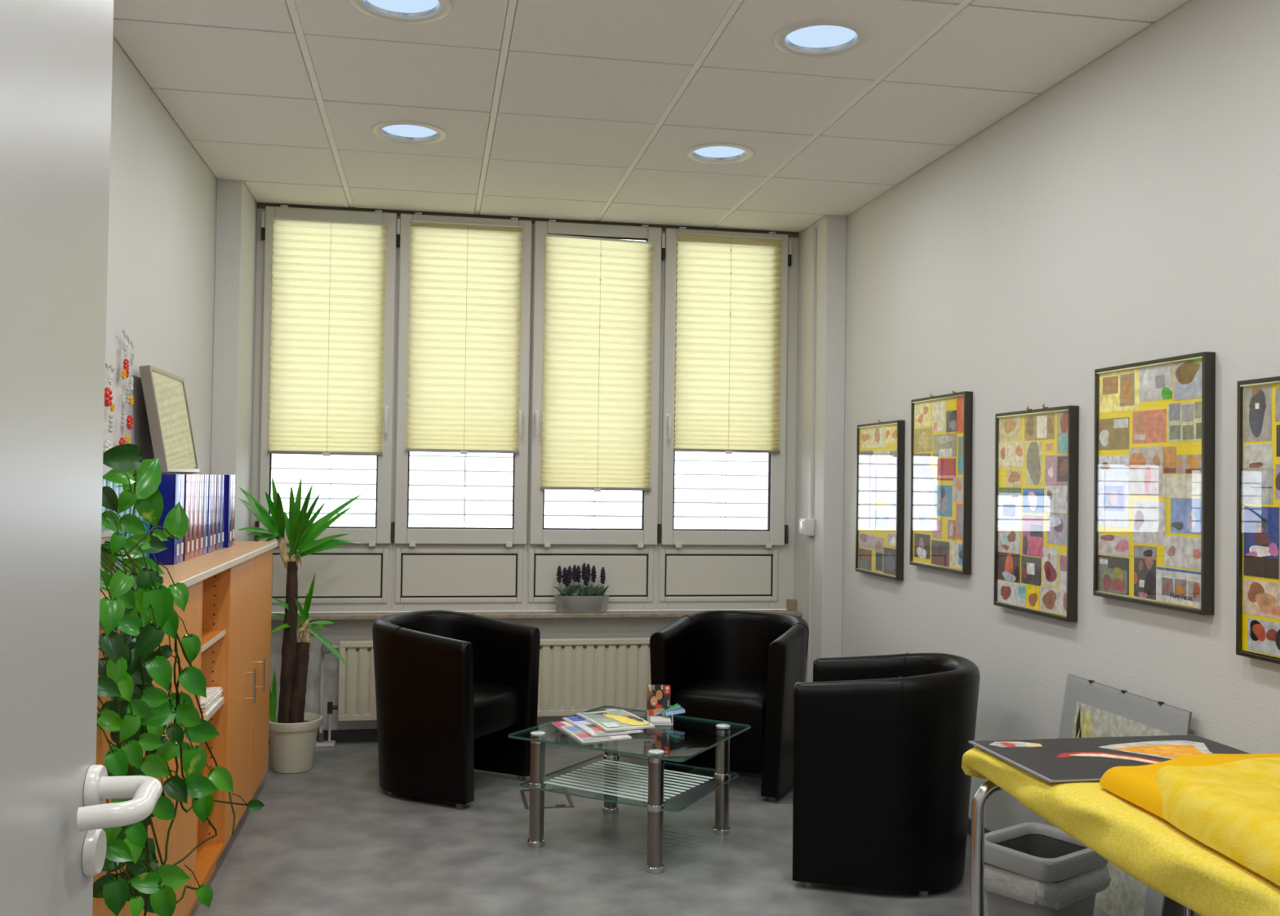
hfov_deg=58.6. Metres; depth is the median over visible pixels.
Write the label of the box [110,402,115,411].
flower
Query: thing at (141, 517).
ring binder
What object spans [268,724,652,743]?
baseboard
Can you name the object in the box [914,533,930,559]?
photo
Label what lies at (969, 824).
baseboard
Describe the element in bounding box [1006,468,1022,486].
photo
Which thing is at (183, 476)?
ring binder
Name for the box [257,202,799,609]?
window
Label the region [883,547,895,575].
photo
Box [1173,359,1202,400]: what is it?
photo
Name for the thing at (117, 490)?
ring binder
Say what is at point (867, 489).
photo
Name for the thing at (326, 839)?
floor
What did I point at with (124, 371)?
flower
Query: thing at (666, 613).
window sill
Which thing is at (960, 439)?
photo
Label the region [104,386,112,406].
flower
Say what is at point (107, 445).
flower
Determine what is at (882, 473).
photo
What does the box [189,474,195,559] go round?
ring binder
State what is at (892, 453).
photo
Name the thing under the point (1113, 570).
photo
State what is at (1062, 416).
photo
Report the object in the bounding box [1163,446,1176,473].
photo
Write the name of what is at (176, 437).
print
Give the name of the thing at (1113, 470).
photo
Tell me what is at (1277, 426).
photo
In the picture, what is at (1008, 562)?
photo
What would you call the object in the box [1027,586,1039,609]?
photo
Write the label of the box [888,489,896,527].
photo
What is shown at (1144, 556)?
photo
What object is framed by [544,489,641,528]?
window grille
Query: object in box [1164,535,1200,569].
photo
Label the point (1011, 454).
photo
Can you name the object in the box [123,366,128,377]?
flower
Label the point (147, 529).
ring binder
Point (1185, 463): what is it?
photo
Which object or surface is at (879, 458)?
photo
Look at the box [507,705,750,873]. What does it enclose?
coffee table
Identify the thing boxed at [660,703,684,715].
leaflets
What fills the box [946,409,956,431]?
photo
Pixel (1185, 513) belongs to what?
photo
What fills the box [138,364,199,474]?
picture
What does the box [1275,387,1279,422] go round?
photo
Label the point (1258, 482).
photo
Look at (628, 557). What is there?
window
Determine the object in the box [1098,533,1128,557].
photo
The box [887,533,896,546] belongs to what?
photo
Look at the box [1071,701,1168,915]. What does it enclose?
print
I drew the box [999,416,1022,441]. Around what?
photo
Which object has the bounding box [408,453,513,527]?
window grille
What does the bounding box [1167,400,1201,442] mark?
photo
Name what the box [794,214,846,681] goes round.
wall
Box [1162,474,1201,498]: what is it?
photo
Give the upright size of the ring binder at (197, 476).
0.282 m
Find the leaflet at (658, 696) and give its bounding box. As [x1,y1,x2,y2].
[646,684,671,715]
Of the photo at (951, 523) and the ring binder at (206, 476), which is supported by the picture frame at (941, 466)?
the photo at (951, 523)
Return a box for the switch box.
[798,518,814,536]
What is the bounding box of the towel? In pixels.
[961,746,1279,915]
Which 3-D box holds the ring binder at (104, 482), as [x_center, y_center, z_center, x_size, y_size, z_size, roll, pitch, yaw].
[-1.490,0.187,3.023,0.130,0.272,0.060,1,-1,-10]
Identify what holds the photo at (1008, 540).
on the picture frame at (1036, 487)
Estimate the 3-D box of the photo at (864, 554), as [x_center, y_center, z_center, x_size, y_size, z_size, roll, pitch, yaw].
[1.063,0.478,5.398,0.002,0.093,0.160,1,-1,-10]
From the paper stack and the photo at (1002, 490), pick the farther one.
the photo at (1002, 490)
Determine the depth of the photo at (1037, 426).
3.86 m
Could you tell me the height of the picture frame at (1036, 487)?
0.712 m
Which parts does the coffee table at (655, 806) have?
leg, leg, leg, leg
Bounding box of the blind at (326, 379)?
[267,217,386,456]
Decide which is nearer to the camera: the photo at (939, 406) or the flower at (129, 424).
the flower at (129, 424)
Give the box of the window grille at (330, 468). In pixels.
[271,453,376,526]
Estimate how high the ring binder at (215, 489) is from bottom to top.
0.282 m
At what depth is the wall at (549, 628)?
5.73 m
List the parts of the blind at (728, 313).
rail, rail, cord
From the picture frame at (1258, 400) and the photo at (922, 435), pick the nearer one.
the picture frame at (1258, 400)
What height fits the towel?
0.103 m
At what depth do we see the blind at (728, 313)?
6.08 m
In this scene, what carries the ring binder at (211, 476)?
on the cabinet top at (193, 571)
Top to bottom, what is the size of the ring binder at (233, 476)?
0.282 m
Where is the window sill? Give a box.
[271,609,801,620]
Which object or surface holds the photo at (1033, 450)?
on the picture frame at (1036, 487)
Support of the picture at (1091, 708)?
on the floor
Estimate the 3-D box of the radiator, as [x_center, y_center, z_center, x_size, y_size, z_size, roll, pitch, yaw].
[-0.469,1.117,5.830,2.072,0.390,0.085,1,-1,-10]
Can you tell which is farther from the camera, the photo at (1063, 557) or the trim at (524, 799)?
the trim at (524, 799)
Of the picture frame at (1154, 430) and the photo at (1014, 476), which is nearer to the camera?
the picture frame at (1154, 430)
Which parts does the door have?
lever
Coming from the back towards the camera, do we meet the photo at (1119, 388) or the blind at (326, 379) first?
the blind at (326, 379)
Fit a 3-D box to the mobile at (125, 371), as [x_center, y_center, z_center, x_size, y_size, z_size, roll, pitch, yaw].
[-1.661,-0.209,3.701,0.017,0.402,0.144,1,-1,-10]
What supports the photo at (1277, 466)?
on the picture frame at (1258, 400)
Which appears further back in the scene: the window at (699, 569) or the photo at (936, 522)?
the window at (699, 569)
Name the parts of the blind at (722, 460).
ladder cord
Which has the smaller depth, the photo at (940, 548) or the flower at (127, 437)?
the flower at (127, 437)
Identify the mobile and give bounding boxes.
[102,363,115,452]
[118,328,134,444]
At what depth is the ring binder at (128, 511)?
3.27 m
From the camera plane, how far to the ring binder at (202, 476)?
3.98 m
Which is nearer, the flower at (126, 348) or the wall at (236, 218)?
the flower at (126, 348)
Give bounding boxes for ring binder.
[101,479,106,528]
[105,480,113,575]
[112,482,119,573]
[117,484,124,569]
[124,507,130,559]
[129,504,136,536]
[140,515,145,556]
[144,520,150,558]
[149,474,181,564]
[179,474,185,562]
[183,474,191,560]
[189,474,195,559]
[193,474,199,557]
[198,474,204,555]
[202,474,208,554]
[207,474,213,552]
[212,474,217,551]
[215,474,221,550]
[217,474,225,548]
[219,474,232,547]
[222,474,235,545]
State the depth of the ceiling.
3.98 m
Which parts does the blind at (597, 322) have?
rail, cord, rail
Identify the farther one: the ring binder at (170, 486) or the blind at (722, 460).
the blind at (722, 460)
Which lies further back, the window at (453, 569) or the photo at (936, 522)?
the window at (453, 569)
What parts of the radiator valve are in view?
thermostat knob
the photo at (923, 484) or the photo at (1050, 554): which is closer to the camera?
the photo at (1050, 554)
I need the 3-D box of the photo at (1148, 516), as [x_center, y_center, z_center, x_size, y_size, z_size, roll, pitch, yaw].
[1.457,0.185,3.265,0.001,0.122,0.150,1,-1,-10]
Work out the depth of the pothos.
2.39 m
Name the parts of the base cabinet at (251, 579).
door, handle, door, handle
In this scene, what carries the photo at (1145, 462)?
attached to the picture frame at (1154, 430)
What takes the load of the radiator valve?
attached to the radiator
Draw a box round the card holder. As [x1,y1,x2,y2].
[647,705,673,725]
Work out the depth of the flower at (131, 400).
3.74 m
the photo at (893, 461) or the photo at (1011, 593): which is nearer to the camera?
the photo at (1011, 593)
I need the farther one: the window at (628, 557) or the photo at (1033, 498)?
the window at (628, 557)
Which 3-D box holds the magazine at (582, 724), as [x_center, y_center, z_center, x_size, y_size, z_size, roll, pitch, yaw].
[-0.144,0.994,4.263,0.196,0.009,0.332,1,-1,-23]
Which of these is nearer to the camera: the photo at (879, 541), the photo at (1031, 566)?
the photo at (1031, 566)
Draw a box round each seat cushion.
[473,681,520,738]
[672,679,766,737]
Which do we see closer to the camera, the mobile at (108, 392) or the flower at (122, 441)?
the mobile at (108, 392)
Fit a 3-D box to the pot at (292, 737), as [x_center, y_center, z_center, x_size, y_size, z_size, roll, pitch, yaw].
[-1.571,1.291,5.167,0.253,0.230,0.253,1,-1,-10]
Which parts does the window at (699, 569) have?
handle, handle lever, spandrel panel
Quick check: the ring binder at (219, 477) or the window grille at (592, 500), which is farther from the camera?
the window grille at (592, 500)
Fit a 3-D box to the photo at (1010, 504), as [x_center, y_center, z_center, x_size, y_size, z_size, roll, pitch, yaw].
[1.313,0.188,4.052,0.001,0.130,0.162,1,-1,-10]
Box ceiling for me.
[112,0,1188,231]
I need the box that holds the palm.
[237,476,364,773]
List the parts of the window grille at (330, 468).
ladder cord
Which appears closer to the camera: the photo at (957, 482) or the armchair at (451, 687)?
the photo at (957, 482)
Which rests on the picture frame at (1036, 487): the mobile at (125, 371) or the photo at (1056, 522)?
the photo at (1056, 522)
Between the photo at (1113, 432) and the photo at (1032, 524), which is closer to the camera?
the photo at (1113, 432)
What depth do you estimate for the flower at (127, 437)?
3.70 m
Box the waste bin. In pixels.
[983,822,1111,915]
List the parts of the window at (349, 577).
spandrel panel, handle lever, handle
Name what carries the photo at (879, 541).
attached to the picture frame at (880, 446)
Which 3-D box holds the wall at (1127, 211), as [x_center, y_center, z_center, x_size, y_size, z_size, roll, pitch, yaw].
[1.499,-0.029,3.526,0.120,2.900,5.660,1,-1,-10]
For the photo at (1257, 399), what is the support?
on the picture frame at (1258, 400)
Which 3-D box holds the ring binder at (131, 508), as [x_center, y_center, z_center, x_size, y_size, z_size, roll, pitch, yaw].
[-1.543,0.192,3.329,0.130,0.272,0.060,1,-1,-10]
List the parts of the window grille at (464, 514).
ladder cord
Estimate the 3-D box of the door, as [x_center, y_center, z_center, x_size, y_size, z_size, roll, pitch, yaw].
[-0.440,0.320,0.707,0.110,2.022,0.810,1,-1,-10]
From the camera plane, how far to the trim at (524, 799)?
4.71 m
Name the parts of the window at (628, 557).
handle, handle lever, spandrel panel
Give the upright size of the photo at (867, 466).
0.103 m
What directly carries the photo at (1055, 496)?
on the picture frame at (1036, 487)
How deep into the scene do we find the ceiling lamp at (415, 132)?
4.50 m
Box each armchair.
[372,609,540,808]
[649,609,808,800]
[792,653,980,897]
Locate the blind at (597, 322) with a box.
[540,233,653,492]
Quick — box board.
[968,734,1249,782]
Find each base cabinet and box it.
[92,626,124,915]
[226,549,272,844]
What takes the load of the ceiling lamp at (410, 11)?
attached to the ceiling
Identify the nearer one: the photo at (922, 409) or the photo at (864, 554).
the photo at (922, 409)
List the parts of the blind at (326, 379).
rail, cord, rail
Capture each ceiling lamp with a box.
[349,0,453,23]
[371,120,447,144]
[684,142,755,164]
[772,18,870,57]
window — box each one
[250,204,398,612]
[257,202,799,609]
[391,212,533,611]
[526,219,665,610]
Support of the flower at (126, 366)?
on the mobile at (125, 371)
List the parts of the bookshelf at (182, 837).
door, door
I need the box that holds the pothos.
[93,443,265,915]
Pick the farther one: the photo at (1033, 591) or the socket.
the socket
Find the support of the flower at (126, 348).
on the mobile at (125, 371)
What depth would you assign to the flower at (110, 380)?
3.50 m
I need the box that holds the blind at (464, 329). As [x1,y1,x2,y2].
[405,219,523,453]
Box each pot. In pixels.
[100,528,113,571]
[268,712,322,773]
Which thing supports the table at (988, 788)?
on the floor
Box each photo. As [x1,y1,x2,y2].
[858,548,871,570]
[859,533,875,549]
[860,450,872,457]
[860,459,875,481]
[860,482,875,505]
[860,506,874,528]
[861,426,885,448]
[872,451,889,466]
[875,466,889,497]
[875,510,888,528]
[875,537,884,572]
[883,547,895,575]
[885,426,897,443]
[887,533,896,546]
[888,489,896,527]
[889,450,897,457]
[889,457,897,488]
[914,401,930,426]
[914,426,932,452]
[914,453,930,474]
[914,475,933,502]
[914,502,933,530]
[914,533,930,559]
[931,539,949,566]
[932,400,946,431]
[933,432,956,457]
[933,484,952,516]
[933,519,941,538]
[937,457,955,479]
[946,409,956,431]
[947,520,955,539]
[949,541,962,568]
[953,477,963,501]
[955,502,962,539]
[956,395,964,432]
[957,436,963,474]
[997,551,1020,582]
[997,579,1026,606]
[998,441,1024,466]
[998,492,1022,530]
[998,529,1019,553]
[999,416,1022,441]
[999,487,1022,493]
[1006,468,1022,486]
[1021,555,1041,586]
[1022,488,1044,513]
[1022,514,1043,557]
[1024,413,1054,440]
[1025,441,1042,484]
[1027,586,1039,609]
[1040,585,1066,615]
[1042,546,1057,586]
[1044,454,1067,484]
[1044,485,1067,513]
[1045,443,1053,450]
[1047,512,1066,545]
[1057,411,1067,453]
[1059,554,1066,592]
[1097,455,1128,527]
[1097,555,1128,595]
[1098,417,1128,449]
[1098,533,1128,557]
[1099,368,1139,413]
[1128,445,1163,495]
[1132,408,1166,444]
[1133,500,1165,545]
[1133,545,1156,599]
[1139,363,1172,402]
[1155,565,1200,607]
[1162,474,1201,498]
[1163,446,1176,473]
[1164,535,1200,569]
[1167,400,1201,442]
[1170,497,1201,534]
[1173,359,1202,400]
[1176,453,1201,473]
[1243,385,1271,442]
[1243,443,1272,467]
[1243,467,1273,504]
[1243,506,1279,579]
[1243,578,1279,619]
[1247,617,1279,656]
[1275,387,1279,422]
[1275,424,1279,456]
[1275,464,1279,498]
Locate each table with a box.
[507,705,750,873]
[970,780,1197,915]
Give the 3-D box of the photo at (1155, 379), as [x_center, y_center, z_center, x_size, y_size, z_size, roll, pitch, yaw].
[1.467,-0.212,3.247,0.001,0.098,0.149,1,-1,-10]
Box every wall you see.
[102,35,216,475]
[210,178,257,541]
[270,617,680,730]
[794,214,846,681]
[842,0,1279,915]
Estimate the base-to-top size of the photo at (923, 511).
0.115 m
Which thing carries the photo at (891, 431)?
attached to the picture frame at (880, 446)
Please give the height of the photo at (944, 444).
0.094 m
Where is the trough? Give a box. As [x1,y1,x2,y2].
[554,563,609,613]
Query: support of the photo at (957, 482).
on the picture frame at (941, 466)
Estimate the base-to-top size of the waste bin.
0.362 m
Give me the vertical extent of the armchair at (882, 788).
0.724 m
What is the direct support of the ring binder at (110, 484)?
on the cabinet top at (193, 571)
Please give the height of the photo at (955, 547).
0.099 m
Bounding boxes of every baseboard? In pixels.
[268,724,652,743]
[967,817,991,835]
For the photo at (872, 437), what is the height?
0.093 m
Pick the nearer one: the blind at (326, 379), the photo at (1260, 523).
the photo at (1260, 523)
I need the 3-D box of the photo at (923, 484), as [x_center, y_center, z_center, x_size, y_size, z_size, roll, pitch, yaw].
[1.185,0.127,4.766,0.001,0.109,0.186,1,-1,-10]
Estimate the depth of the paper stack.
3.68 m
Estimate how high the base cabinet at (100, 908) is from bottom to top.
1.021 m
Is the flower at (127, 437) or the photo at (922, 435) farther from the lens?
the photo at (922, 435)
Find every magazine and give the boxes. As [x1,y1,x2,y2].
[551,720,631,743]
[562,715,642,737]
[576,709,654,731]
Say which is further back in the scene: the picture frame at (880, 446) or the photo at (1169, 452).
the picture frame at (880, 446)
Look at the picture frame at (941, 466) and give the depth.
4.59 m
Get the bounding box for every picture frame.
[855,418,905,580]
[909,389,973,574]
[993,404,1079,622]
[1093,351,1215,614]
[1235,376,1279,664]
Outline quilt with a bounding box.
[1099,753,1279,886]
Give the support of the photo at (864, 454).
on the picture frame at (880, 446)
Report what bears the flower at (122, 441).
on the mobile at (125, 371)
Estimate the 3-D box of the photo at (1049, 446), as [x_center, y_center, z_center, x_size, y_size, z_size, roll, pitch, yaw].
[1.363,-0.037,3.801,0.001,0.022,0.043,1,-1,-10]
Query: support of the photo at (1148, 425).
on the picture frame at (1154, 430)
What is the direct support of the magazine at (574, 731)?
on the coffee table at (655, 806)
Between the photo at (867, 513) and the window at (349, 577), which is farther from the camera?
the window at (349, 577)
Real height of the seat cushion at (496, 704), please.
0.177 m
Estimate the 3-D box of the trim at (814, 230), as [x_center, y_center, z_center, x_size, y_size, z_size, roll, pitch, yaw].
[0.885,0.102,5.903,0.018,2.592,0.040,1,-1,-10]
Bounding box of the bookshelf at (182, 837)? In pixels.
[124,581,201,915]
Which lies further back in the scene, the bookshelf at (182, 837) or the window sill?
the window sill
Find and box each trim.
[271,608,786,613]
[520,788,574,808]
[805,226,817,682]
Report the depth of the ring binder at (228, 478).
4.43 m
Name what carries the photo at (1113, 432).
on the picture frame at (1154, 430)
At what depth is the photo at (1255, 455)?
2.84 m
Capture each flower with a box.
[102,440,111,452]
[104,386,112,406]
[107,374,113,385]
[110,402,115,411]
[118,437,125,444]
[121,368,126,379]
[123,342,128,351]
[123,358,129,369]
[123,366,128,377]
[124,434,129,444]
[125,415,133,429]
[128,395,133,405]
[129,377,133,384]
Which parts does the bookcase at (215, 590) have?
panel, shelf, panel, shelf, panel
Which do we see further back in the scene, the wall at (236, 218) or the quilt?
the wall at (236, 218)
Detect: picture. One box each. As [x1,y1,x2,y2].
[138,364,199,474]
[1046,673,1191,915]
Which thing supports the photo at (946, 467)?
attached to the picture frame at (941, 466)
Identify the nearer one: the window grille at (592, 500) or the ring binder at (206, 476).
the ring binder at (206, 476)
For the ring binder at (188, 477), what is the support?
on the cabinet top at (193, 571)
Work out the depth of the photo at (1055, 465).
3.75 m
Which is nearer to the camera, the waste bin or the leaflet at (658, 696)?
the waste bin
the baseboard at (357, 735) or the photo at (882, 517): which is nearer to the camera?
the photo at (882, 517)
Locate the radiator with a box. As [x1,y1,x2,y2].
[337,636,650,721]
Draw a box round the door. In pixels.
[0,0,162,915]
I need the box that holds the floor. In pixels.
[189,733,988,915]
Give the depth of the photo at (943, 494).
4.58 m
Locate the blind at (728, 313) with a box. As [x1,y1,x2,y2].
[673,231,782,453]
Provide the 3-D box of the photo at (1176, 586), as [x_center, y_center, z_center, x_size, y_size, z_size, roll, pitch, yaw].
[1.478,0.352,3.130,0.001,0.096,0.201,1,-1,-10]
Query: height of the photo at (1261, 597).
0.088 m
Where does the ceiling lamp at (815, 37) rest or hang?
attached to the ceiling
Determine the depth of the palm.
5.20 m
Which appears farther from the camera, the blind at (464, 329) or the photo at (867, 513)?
the blind at (464, 329)
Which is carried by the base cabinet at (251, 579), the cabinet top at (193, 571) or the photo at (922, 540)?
the cabinet top at (193, 571)
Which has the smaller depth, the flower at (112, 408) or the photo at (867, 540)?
the flower at (112, 408)
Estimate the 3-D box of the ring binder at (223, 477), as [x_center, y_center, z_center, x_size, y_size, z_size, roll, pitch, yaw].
[-1.699,0.204,4.373,0.199,0.282,0.078,1,-1,-10]
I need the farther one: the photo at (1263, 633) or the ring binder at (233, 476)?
the ring binder at (233, 476)
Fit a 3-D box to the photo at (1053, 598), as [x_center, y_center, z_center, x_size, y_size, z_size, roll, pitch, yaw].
[1.363,0.468,3.754,0.001,0.083,0.175,1,-1,-10]
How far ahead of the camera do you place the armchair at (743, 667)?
4.99 m
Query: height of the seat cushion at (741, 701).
0.177 m
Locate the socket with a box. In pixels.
[786,599,796,610]
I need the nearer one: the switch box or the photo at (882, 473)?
the photo at (882, 473)
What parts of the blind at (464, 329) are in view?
rail, cord, rail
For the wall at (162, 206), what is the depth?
4.10 m
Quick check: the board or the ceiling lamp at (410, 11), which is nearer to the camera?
the board
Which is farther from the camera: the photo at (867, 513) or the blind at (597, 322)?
the blind at (597, 322)
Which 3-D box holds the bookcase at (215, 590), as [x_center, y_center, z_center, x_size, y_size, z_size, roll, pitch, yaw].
[-1.514,0.869,3.595,0.329,1.021,0.514,1,-1,-10]
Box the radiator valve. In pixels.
[315,642,339,747]
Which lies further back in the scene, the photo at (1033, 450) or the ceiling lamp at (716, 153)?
the ceiling lamp at (716, 153)
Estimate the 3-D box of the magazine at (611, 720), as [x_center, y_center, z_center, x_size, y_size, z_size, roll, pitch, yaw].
[-0.096,0.985,4.298,0.194,0.013,0.317,1,-1,-24]
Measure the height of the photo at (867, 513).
0.100 m
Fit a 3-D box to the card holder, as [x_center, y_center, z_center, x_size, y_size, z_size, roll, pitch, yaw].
[0.077,0.987,4.380,0.094,0.054,0.117,1,-1,-2]
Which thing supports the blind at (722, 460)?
attached to the window at (699, 569)
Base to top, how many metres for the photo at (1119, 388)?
0.119 m
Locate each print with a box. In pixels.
[155,382,191,457]
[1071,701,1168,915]
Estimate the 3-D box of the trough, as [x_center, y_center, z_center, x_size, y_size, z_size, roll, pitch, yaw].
[-0.302,0.666,5.881,0.289,0.254,0.107,1,-1,-3]
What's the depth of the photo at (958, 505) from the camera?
4.44 m
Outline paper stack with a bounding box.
[200,686,223,715]
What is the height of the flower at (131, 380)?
0.027 m
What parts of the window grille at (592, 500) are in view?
ladder cord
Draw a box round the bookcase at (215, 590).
[186,567,231,915]
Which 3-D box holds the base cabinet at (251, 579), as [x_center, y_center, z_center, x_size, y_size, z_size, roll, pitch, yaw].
[-1.636,0.881,4.352,0.360,1.021,1.015,1,-1,-10]
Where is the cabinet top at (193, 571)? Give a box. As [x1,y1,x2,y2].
[98,541,277,626]
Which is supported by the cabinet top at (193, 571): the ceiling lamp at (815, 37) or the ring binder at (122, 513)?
the ring binder at (122, 513)
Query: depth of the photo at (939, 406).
4.63 m

